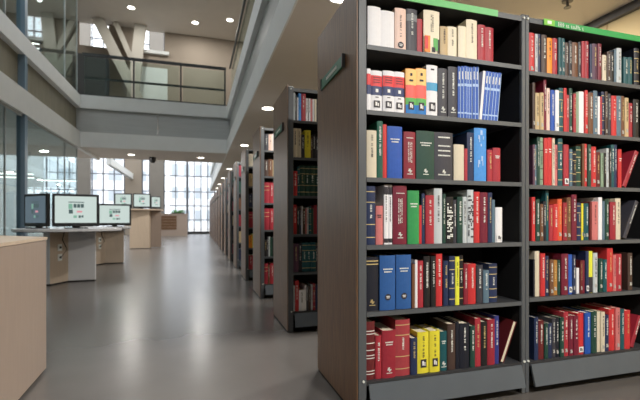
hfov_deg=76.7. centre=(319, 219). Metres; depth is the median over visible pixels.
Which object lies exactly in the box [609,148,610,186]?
book
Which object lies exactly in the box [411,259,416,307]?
book
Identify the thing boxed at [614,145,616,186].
book
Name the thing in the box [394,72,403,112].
book
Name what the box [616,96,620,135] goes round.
book
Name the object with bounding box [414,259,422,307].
book
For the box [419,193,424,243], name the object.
book
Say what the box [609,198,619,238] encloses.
book
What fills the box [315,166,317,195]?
book
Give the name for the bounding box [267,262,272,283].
book
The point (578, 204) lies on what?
book
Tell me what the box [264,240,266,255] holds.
book
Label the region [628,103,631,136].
book
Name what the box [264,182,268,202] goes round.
book
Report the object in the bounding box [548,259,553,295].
book
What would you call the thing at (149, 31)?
window
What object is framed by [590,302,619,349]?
book
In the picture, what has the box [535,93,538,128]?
book
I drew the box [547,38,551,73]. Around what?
book
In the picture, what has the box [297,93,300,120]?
book
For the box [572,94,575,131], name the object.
book
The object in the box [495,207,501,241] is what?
book
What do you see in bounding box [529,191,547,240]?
book
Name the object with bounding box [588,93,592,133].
book
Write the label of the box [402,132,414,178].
book
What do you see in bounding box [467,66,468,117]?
book
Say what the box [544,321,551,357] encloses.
book
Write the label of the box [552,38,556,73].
book
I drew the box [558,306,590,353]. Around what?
book
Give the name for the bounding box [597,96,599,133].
book
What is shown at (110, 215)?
computer monitor
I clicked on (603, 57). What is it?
book
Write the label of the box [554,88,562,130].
book
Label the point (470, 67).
book
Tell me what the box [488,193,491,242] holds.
book
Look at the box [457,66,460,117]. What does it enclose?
book
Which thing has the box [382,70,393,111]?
book
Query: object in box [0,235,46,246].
countertop
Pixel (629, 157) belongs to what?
book
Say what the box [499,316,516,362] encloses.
book
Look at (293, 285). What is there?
book
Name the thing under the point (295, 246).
book
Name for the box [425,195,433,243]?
book
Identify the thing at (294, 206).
book
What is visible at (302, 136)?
book
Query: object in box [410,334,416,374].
book
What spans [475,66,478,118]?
book
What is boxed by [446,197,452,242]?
book
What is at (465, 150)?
book
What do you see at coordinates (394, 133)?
book
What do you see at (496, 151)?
book
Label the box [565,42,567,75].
book
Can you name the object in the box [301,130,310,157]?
book
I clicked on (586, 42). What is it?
book
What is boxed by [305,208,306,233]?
book
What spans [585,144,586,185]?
book
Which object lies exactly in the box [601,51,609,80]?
book
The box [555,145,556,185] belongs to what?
book
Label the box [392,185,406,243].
book
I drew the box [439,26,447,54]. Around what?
book
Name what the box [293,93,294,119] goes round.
book
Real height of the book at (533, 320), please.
0.238 m
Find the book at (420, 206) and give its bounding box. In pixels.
[419,205,421,243]
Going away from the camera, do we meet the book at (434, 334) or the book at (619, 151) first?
the book at (434, 334)
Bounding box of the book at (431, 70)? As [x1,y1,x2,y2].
[422,65,436,115]
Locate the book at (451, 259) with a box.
[442,254,454,305]
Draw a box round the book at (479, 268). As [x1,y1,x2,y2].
[476,264,482,302]
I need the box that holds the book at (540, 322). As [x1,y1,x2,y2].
[538,319,543,358]
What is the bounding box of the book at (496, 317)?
[473,309,498,363]
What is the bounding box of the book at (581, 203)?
[581,203,582,239]
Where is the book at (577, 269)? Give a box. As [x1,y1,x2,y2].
[576,268,578,293]
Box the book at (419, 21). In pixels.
[417,19,421,51]
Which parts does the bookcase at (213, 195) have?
panel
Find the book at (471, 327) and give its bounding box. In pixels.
[469,324,474,366]
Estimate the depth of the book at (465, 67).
2.13 m
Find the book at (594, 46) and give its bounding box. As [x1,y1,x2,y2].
[592,44,596,79]
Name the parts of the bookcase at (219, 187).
panel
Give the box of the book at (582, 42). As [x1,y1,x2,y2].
[581,41,584,77]
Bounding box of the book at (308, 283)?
[306,282,312,309]
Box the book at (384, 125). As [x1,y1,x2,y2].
[383,124,386,177]
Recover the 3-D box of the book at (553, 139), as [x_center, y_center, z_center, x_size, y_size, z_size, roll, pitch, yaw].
[1.304,-0.330,2.394,0.018,0.271,0.193,0,0,-17]
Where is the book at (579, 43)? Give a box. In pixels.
[577,42,580,76]
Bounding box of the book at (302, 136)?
[301,135,304,157]
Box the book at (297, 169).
[293,167,299,195]
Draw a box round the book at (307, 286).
[304,282,308,310]
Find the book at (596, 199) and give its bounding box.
[577,197,601,239]
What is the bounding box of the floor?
[18,234,639,399]
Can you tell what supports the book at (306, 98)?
on the bookcase at (284, 162)
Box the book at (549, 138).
[547,137,551,184]
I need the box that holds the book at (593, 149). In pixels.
[591,147,595,186]
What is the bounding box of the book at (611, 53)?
[610,52,613,81]
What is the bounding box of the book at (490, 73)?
[485,71,491,119]
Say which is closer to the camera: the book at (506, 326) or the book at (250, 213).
the book at (506, 326)
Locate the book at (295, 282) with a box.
[293,278,298,310]
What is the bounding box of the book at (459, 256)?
[440,253,462,304]
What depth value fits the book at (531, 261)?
2.27 m
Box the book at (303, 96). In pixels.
[301,94,305,120]
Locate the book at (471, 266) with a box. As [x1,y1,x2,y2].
[463,262,475,303]
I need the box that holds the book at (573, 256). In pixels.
[572,255,575,293]
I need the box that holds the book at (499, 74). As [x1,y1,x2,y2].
[494,73,500,120]
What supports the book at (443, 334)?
on the bookcase at (344, 56)
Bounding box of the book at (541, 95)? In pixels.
[539,93,543,129]
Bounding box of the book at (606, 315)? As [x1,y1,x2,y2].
[605,314,608,350]
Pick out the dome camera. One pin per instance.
(152, 159)
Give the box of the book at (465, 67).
[464,66,466,117]
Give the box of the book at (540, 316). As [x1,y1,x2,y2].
[531,312,554,357]
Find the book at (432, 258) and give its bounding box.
[416,253,435,306]
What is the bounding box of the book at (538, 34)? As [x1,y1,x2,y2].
[538,34,539,71]
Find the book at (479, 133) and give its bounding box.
[453,128,485,180]
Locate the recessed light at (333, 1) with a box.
[329,0,342,3]
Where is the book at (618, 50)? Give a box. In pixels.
[610,48,620,82]
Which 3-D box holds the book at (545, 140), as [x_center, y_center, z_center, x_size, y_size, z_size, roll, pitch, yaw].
[1.248,-0.329,2.378,0.025,0.268,0.201,0,0,-17]
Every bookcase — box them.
[209,201,209,235]
[210,199,210,236]
[211,198,211,237]
[212,196,212,238]
[213,195,214,240]
[215,192,215,242]
[216,190,217,244]
[218,186,220,247]
[221,183,223,250]
[224,177,227,255]
[228,171,232,260]
[233,161,240,268]
[241,147,252,279]
[253,125,272,298]
[273,84,317,332]
[318,0,525,399]
[525,15,639,392]
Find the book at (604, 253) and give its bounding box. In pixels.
[580,246,612,291]
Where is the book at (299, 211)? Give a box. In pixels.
[299,211,300,233]
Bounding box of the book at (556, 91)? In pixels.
[555,90,558,130]
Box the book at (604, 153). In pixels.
[604,153,605,186]
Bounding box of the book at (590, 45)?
[589,44,591,78]
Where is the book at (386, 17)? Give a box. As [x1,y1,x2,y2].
[380,10,393,47]
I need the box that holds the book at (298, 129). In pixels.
[297,128,300,157]
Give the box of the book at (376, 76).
[371,70,381,110]
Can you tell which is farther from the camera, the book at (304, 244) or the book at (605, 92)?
the book at (304, 244)
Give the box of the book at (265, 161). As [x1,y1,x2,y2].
[264,160,267,175]
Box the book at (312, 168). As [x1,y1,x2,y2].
[310,166,314,195]
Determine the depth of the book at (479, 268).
2.15 m
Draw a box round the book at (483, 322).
[481,319,486,365]
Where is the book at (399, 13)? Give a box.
[391,8,405,49]
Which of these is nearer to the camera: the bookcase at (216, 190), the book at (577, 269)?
the book at (577, 269)
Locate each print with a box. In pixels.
[447,203,452,238]
[468,195,472,237]
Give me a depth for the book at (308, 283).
3.49 m
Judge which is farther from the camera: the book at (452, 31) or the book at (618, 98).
the book at (618, 98)
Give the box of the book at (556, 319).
[536,312,558,356]
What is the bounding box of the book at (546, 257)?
[545,255,547,295]
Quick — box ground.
[188,228,208,231]
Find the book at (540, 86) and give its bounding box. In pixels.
[535,79,545,129]
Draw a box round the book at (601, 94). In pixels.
[597,92,603,134]
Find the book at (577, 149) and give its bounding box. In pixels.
[569,146,580,185]
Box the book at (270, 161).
[268,159,272,175]
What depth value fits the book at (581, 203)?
2.36 m
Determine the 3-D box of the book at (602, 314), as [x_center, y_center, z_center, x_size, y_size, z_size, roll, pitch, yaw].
[1.660,0.666,2.493,0.030,0.236,0.185,0,0,-17]
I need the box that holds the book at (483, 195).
[480,192,487,242]
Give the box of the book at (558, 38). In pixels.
[556,37,560,74]
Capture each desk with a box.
[0,235,46,399]
[11,227,121,284]
[96,226,130,264]
[130,209,163,248]
[161,214,186,235]
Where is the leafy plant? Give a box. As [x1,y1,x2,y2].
[171,209,184,213]
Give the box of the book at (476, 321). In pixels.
[453,310,480,366]
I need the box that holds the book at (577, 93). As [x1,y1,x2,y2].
[572,92,578,132]
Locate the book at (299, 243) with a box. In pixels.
[293,241,301,271]
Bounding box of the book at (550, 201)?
[548,199,561,240]
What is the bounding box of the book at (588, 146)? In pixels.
[587,145,590,186]
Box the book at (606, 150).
[596,148,608,186]
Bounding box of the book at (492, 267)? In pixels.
[471,261,496,301]
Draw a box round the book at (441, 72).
[437,68,446,115]
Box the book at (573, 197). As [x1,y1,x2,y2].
[548,195,576,239]
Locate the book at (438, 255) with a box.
[415,251,441,305]
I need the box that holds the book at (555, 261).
[554,260,556,294]
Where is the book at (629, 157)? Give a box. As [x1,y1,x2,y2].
[622,150,637,187]
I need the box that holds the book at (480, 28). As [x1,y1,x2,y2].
[477,25,484,59]
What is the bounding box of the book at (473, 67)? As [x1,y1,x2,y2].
[472,66,475,118]
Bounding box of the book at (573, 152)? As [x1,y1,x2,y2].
[572,151,575,185]
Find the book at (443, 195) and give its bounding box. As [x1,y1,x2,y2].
[442,194,445,242]
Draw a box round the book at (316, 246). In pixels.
[316,246,317,270]
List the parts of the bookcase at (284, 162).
panel, panel, shelf, shelf, shelf, shelf, shelf, shelf, panel, kick plate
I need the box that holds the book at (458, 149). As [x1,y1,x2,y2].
[453,144,463,179]
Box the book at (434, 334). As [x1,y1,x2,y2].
[415,323,439,371]
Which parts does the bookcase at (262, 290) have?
panel, panel, shelf, panel, kick plate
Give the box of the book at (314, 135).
[311,134,315,157]
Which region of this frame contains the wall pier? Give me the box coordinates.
[125,159,141,234]
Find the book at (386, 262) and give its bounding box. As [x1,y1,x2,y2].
[366,252,394,309]
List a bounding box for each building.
[44,157,148,227]
[169,161,213,227]
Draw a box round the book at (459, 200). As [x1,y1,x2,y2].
[453,197,462,242]
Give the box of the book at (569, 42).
[566,41,571,75]
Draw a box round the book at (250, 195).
[249,194,251,206]
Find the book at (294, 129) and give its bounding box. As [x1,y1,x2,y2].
[293,128,296,156]
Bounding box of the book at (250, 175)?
[249,174,252,185]
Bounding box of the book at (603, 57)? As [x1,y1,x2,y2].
[601,55,605,80]
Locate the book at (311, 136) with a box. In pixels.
[311,136,312,157]
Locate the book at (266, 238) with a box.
[265,237,268,255]
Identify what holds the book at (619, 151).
on the bookcase at (540, 372)
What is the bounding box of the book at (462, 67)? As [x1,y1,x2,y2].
[460,66,463,117]
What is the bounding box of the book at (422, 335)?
[410,325,428,373]
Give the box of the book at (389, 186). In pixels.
[388,185,391,243]
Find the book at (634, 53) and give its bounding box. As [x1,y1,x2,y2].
[621,48,638,84]
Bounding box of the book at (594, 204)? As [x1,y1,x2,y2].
[577,202,597,239]
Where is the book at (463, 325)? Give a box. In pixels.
[445,315,468,368]
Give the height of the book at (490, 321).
0.244 m
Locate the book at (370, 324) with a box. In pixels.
[366,317,374,379]
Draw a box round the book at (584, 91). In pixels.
[581,90,587,132]
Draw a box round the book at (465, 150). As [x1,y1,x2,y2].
[464,148,466,180]
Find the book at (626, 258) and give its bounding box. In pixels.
[613,252,631,289]
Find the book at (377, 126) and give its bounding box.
[366,121,382,177]
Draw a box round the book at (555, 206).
[548,204,557,240]
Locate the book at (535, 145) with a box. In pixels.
[535,145,535,184]
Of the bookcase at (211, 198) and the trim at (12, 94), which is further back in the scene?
the bookcase at (211, 198)
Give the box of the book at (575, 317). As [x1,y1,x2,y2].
[568,313,577,354]
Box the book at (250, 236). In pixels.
[249,235,251,247]
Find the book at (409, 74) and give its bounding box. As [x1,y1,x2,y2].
[401,68,415,113]
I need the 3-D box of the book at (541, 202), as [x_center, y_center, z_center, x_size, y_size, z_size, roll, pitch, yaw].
[1.246,0.006,2.357,0.020,0.224,0.160,0,0,-17]
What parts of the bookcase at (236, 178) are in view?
panel, panel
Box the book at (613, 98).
[611,96,615,135]
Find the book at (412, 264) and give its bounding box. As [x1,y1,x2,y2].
[411,263,414,307]
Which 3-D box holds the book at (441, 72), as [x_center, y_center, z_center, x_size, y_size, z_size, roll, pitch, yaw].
[0.611,-0.657,2.178,0.055,0.253,0.185,0,0,-17]
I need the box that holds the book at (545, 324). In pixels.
[544,322,547,358]
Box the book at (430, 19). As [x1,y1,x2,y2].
[417,10,438,53]
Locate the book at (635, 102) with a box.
[628,99,638,137]
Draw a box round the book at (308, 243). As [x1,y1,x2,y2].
[305,241,310,271]
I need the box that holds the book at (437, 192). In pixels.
[417,188,441,243]
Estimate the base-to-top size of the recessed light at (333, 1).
0.014 m
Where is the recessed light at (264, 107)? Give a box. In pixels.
[261,106,272,109]
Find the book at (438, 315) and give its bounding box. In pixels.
[436,314,458,368]
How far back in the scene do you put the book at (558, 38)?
2.31 m
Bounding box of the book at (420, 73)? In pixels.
[415,68,425,114]
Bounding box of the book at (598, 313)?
[576,306,599,351]
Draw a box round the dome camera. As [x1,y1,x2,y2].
[149,157,155,162]
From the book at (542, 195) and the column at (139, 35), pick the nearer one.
the book at (542, 195)
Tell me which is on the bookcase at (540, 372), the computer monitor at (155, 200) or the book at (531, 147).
the book at (531, 147)
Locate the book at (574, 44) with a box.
[572,42,577,76]
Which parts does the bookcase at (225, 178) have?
panel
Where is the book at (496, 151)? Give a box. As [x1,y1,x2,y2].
[486,148,499,181]
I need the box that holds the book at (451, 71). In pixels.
[445,67,456,116]
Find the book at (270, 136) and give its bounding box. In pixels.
[268,134,272,150]
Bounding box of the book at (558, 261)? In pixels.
[553,259,559,294]
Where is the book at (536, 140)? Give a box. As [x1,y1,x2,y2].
[529,137,539,184]
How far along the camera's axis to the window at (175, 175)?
27.07 m
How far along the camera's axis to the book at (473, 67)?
2.15 m
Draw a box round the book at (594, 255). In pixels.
[592,253,596,292]
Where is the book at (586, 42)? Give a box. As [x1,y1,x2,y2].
[585,41,588,77]
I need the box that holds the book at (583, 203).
[583,203,584,239]
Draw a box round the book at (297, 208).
[297,208,298,233]
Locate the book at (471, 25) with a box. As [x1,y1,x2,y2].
[458,19,476,58]
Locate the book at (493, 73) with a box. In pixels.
[488,72,494,119]
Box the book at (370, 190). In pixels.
[366,186,374,244]
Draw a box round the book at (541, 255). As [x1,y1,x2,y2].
[539,253,544,295]
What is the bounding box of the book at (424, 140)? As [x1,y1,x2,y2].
[414,131,433,178]
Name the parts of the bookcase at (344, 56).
panel, panel, panel, shelf, shelf, shelf, shelf, shelf, shelf, kick plate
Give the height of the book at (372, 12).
0.196 m
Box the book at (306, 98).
[306,98,307,120]
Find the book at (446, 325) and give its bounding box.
[430,316,454,369]
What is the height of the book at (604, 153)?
0.205 m
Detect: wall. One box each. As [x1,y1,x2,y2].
[0,155,43,235]
[2,11,243,105]
[78,23,90,226]
[78,53,108,94]
[598,9,639,35]
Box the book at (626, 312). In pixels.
[624,309,629,348]
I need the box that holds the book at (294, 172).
[293,171,296,195]
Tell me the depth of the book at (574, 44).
2.35 m
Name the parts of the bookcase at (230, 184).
panel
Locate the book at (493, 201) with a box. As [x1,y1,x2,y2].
[492,200,494,241]
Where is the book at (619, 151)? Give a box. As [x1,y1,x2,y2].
[617,149,621,187]
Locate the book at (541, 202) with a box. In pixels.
[540,201,545,240]
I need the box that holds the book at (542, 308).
[537,305,567,355]
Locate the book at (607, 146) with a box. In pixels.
[596,145,613,186]
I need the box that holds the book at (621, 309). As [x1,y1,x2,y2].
[620,308,623,348]
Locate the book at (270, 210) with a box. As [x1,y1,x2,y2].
[269,209,272,229]
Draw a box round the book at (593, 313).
[567,306,596,352]
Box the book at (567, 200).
[550,197,570,239]
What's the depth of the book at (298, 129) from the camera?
3.45 m
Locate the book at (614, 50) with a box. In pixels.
[609,49,615,81]
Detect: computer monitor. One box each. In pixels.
[24,193,49,228]
[52,193,98,228]
[99,204,130,226]
[114,193,131,207]
[133,193,150,208]
[151,196,160,208]
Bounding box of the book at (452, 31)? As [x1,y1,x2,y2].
[447,26,456,56]
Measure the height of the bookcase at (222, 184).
2.095 m
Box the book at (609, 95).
[608,94,610,134]
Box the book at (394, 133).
[387,126,401,177]
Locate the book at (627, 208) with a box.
[620,200,638,238]
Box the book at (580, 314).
[551,307,583,353]
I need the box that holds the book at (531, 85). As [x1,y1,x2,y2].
[529,82,534,128]
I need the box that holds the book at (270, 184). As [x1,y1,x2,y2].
[269,183,272,202]
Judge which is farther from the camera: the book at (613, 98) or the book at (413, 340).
the book at (613, 98)
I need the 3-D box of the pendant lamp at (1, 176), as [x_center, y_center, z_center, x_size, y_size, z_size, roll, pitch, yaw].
[-8.445,-1.560,10.913,1.250,0.840,0.080,0,0,-17]
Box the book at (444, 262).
[442,260,447,305]
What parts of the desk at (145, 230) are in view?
leg panel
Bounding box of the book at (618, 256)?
[613,253,620,290]
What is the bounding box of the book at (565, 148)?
[562,145,568,185]
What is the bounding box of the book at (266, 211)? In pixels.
[264,209,268,229]
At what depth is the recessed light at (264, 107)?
7.14 m
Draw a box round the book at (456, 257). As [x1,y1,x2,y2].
[455,256,458,304]
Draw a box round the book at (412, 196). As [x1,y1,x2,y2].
[407,191,418,243]
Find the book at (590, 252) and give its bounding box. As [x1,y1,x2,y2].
[569,249,591,292]
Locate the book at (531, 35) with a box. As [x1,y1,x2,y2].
[529,33,533,70]
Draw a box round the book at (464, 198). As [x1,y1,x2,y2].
[463,197,466,242]
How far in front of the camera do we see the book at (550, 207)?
2.30 m
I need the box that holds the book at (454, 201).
[453,200,455,242]
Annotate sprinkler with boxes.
[562,0,572,9]
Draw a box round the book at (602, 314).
[578,306,604,351]
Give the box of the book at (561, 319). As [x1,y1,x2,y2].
[538,311,563,356]
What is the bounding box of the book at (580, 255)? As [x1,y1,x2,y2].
[561,249,588,292]
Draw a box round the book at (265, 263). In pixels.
[264,262,267,283]
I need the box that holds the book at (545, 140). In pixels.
[543,138,547,184]
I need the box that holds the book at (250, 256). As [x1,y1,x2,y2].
[249,254,252,268]
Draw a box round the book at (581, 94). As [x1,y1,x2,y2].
[579,91,583,132]
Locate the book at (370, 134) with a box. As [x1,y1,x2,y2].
[366,130,375,177]
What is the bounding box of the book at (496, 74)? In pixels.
[492,72,497,120]
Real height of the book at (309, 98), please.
0.200 m
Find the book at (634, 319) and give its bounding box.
[630,313,639,346]
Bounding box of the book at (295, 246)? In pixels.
[293,243,297,271]
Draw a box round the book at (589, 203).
[578,202,591,239]
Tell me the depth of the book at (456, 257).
2.11 m
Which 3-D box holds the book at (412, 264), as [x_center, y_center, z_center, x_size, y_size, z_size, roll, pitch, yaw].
[0.448,0.333,2.111,0.018,0.223,0.157,0,0,-17]
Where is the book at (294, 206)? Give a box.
[293,205,296,233]
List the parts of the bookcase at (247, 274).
panel, panel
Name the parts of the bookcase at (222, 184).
panel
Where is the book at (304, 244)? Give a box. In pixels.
[301,241,306,271]
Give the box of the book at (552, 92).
[550,90,554,130]
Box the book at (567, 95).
[567,95,568,131]
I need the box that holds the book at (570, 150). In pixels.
[569,149,571,185]
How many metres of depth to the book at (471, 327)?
2.14 m
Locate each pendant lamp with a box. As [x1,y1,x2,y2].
[0,172,32,174]
[0,175,34,177]
[44,158,75,181]
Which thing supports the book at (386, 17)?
on the bookcase at (344, 56)
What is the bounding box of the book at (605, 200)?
[602,199,608,239]
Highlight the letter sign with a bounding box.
[30,40,41,52]
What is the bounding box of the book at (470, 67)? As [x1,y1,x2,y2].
[469,66,471,118]
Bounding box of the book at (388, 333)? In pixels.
[375,321,394,377]
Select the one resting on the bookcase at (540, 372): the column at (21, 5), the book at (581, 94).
the book at (581, 94)
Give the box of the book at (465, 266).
[463,263,467,303]
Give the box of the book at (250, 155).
[249,154,252,165]
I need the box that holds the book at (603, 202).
[602,201,604,239]
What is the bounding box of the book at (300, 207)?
[297,206,302,233]
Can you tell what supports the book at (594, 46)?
on the bookcase at (540, 372)
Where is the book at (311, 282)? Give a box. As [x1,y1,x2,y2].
[308,281,314,309]
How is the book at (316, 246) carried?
on the bookcase at (284, 162)
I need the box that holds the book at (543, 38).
[540,35,546,72]
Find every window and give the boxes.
[0,101,77,235]
[3,0,77,91]
[46,24,124,234]
[142,31,149,208]
[164,161,186,213]
[187,162,214,233]
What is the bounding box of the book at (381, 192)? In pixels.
[375,185,387,244]
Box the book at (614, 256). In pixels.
[613,255,615,290]
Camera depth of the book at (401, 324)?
2.02 m
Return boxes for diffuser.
[44,180,75,181]
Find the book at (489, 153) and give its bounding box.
[486,150,492,180]
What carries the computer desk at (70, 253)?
on the floor
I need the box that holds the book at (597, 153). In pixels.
[596,152,599,186]
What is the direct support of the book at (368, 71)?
on the bookcase at (344, 56)
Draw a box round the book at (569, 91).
[567,88,571,131]
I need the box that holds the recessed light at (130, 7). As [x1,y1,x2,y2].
[127,5,134,9]
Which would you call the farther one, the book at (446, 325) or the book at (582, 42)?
the book at (582, 42)
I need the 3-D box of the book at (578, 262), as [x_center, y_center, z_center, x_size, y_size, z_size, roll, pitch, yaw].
[1.506,0.334,2.421,0.017,0.192,0.136,0,0,-17]
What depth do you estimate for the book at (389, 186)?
2.00 m
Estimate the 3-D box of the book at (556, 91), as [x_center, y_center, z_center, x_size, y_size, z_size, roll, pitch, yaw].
[1.327,-0.621,2.391,0.027,0.237,0.186,0,0,-17]
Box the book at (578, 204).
[577,203,580,239]
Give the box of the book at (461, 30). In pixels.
[456,26,465,57]
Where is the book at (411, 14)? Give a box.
[406,9,416,50]
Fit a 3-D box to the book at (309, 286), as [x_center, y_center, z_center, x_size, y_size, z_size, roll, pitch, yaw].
[-0.107,0.679,3.549,0.020,0.200,0.140,0,0,-17]
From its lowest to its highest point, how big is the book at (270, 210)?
0.260 m
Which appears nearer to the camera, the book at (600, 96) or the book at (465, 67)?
the book at (465, 67)
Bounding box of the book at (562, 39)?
[561,38,564,74]
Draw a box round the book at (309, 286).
[309,286,310,309]
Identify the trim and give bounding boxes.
[0,9,79,107]
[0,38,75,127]
[0,71,99,159]
[76,108,229,139]
[80,94,226,118]
[80,132,226,153]
[106,158,132,178]
[140,66,167,99]
[144,49,168,55]
[188,231,208,233]
[210,0,267,175]
[210,0,297,189]
[211,0,278,180]
[584,0,639,27]
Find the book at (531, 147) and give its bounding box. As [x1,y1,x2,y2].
[529,145,534,184]
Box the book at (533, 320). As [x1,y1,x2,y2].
[529,315,537,359]
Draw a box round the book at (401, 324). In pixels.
[377,315,409,375]
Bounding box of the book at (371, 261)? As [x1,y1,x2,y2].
[366,255,377,310]
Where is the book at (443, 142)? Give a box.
[434,132,452,179]
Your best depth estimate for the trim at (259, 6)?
7.43 m
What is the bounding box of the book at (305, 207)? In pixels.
[305,207,308,233]
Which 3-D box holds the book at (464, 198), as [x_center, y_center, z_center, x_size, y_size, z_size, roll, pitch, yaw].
[0.739,0.000,2.214,0.024,0.243,0.176,0,0,-17]
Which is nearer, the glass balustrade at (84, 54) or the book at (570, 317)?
the book at (570, 317)
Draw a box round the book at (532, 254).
[529,250,538,295]
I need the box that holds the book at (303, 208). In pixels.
[303,208,304,233]
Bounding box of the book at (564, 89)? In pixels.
[563,88,566,131]
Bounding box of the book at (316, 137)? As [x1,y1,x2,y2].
[316,137,317,157]
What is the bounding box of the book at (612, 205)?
[609,202,615,239]
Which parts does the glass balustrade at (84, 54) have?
post, post, rail, handrail, post, post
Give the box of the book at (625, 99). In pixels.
[624,98,627,136]
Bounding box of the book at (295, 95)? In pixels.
[295,95,296,119]
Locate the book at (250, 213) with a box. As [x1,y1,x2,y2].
[249,212,252,227]
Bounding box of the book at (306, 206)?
[304,206,310,233]
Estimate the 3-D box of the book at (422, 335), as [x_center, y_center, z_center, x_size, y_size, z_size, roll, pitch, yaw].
[0.505,0.675,2.125,0.065,0.209,0.150,0,0,-17]
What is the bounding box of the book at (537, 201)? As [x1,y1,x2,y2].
[535,199,539,240]
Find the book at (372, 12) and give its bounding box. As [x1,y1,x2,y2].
[366,6,379,45]
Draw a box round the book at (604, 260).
[603,259,606,291]
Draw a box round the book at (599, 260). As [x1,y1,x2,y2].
[597,258,602,291]
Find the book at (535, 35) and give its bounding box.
[534,34,537,71]
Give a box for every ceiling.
[0,0,254,41]
[0,105,93,158]
[83,0,633,190]
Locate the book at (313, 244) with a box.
[306,241,315,271]
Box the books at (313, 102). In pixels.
[227,98,317,309]
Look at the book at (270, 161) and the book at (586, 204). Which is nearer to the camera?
the book at (586, 204)
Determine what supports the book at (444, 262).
on the bookcase at (344, 56)
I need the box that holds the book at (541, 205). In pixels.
[540,204,542,240]
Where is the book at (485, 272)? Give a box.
[483,269,488,302]
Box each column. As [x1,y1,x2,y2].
[16,0,27,235]
[92,17,142,97]
[113,22,146,96]
[150,31,163,213]
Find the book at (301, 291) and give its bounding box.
[299,287,304,310]
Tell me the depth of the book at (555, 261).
2.31 m
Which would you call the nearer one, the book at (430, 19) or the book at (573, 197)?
the book at (430, 19)
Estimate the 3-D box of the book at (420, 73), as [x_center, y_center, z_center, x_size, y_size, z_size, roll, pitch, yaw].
[0.489,-0.649,2.135,0.060,0.238,0.181,0,0,-17]
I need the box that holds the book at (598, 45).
[597,43,600,79]
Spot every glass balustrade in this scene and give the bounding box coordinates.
[82,52,225,105]
[229,0,245,68]
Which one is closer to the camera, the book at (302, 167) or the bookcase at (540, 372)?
the bookcase at (540, 372)
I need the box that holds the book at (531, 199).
[529,197,534,240]
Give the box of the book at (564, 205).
[562,203,566,240]
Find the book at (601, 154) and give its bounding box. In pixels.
[600,153,603,186]
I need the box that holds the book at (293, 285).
[293,285,294,311]
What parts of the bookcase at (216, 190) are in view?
panel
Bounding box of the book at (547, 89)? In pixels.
[546,88,549,129]
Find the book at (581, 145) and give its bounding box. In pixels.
[569,144,584,185]
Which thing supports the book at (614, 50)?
on the bookcase at (540, 372)
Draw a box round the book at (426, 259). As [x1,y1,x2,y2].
[405,253,429,306]
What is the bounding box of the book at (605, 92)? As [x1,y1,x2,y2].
[604,91,607,134]
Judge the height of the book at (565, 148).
0.239 m
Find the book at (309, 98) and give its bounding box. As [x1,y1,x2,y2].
[308,98,309,120]
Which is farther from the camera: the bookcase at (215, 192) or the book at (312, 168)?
the bookcase at (215, 192)
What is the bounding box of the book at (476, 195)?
[473,192,479,242]
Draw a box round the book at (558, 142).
[555,139,561,185]
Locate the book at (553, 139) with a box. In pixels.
[552,138,554,184]
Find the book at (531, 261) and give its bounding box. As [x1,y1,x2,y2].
[529,259,534,296]
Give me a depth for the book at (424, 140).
2.05 m
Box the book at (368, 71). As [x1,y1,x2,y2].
[366,68,370,109]
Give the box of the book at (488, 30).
[485,27,492,60]
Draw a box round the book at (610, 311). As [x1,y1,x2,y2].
[581,303,613,350]
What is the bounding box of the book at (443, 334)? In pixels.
[429,324,446,370]
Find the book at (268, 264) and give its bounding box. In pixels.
[268,264,269,283]
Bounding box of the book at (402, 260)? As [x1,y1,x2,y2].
[380,252,410,308]
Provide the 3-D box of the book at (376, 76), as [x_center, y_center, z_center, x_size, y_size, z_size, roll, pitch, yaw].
[0.258,-0.631,2.048,0.060,0.201,0.147,0,0,-17]
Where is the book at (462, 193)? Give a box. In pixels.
[443,190,472,242]
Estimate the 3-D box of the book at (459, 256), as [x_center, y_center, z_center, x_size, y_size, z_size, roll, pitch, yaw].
[0.714,0.316,2.215,0.024,0.258,0.195,0,0,-17]
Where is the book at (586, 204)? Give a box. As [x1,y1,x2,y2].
[585,203,587,239]
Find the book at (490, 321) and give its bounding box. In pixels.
[468,312,494,364]
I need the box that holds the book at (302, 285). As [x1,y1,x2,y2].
[300,282,305,310]
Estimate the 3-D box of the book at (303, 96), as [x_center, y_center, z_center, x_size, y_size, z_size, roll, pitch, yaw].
[-0.166,-0.963,3.545,0.040,0.237,0.178,0,0,-17]
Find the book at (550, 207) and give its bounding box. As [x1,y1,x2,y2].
[548,205,552,240]
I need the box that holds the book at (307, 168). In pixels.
[305,166,309,195]
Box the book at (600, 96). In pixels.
[600,96,601,134]
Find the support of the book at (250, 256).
on the bookcase at (247, 274)
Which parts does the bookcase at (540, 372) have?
panel, panel, shelf, shelf, shelf, shelf, shelf, shelf, kick plate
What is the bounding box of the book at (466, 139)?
[453,132,473,180]
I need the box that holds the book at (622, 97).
[621,96,623,135]
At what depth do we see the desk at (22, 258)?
2.15 m
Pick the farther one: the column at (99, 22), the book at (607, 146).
the column at (99, 22)
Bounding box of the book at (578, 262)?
[576,260,581,293]
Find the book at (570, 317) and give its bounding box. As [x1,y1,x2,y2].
[568,314,572,355]
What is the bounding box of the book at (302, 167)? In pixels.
[298,165,304,195]
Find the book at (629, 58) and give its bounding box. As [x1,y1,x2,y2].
[628,57,631,83]
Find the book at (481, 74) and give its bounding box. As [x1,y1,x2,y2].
[479,71,485,118]
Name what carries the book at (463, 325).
on the bookcase at (344, 56)
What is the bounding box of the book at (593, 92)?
[588,91,596,133]
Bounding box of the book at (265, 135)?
[264,134,267,149]
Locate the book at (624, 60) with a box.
[621,57,627,83]
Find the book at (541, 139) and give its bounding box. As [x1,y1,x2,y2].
[540,137,542,184]
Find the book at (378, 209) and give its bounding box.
[375,206,382,244]
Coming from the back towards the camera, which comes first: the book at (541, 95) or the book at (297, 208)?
the book at (297, 208)
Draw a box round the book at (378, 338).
[375,332,381,378]
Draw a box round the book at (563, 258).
[539,252,567,294]
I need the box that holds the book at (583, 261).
[582,260,584,292]
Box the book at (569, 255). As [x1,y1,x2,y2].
[568,254,571,293]
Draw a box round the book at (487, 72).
[482,71,488,119]

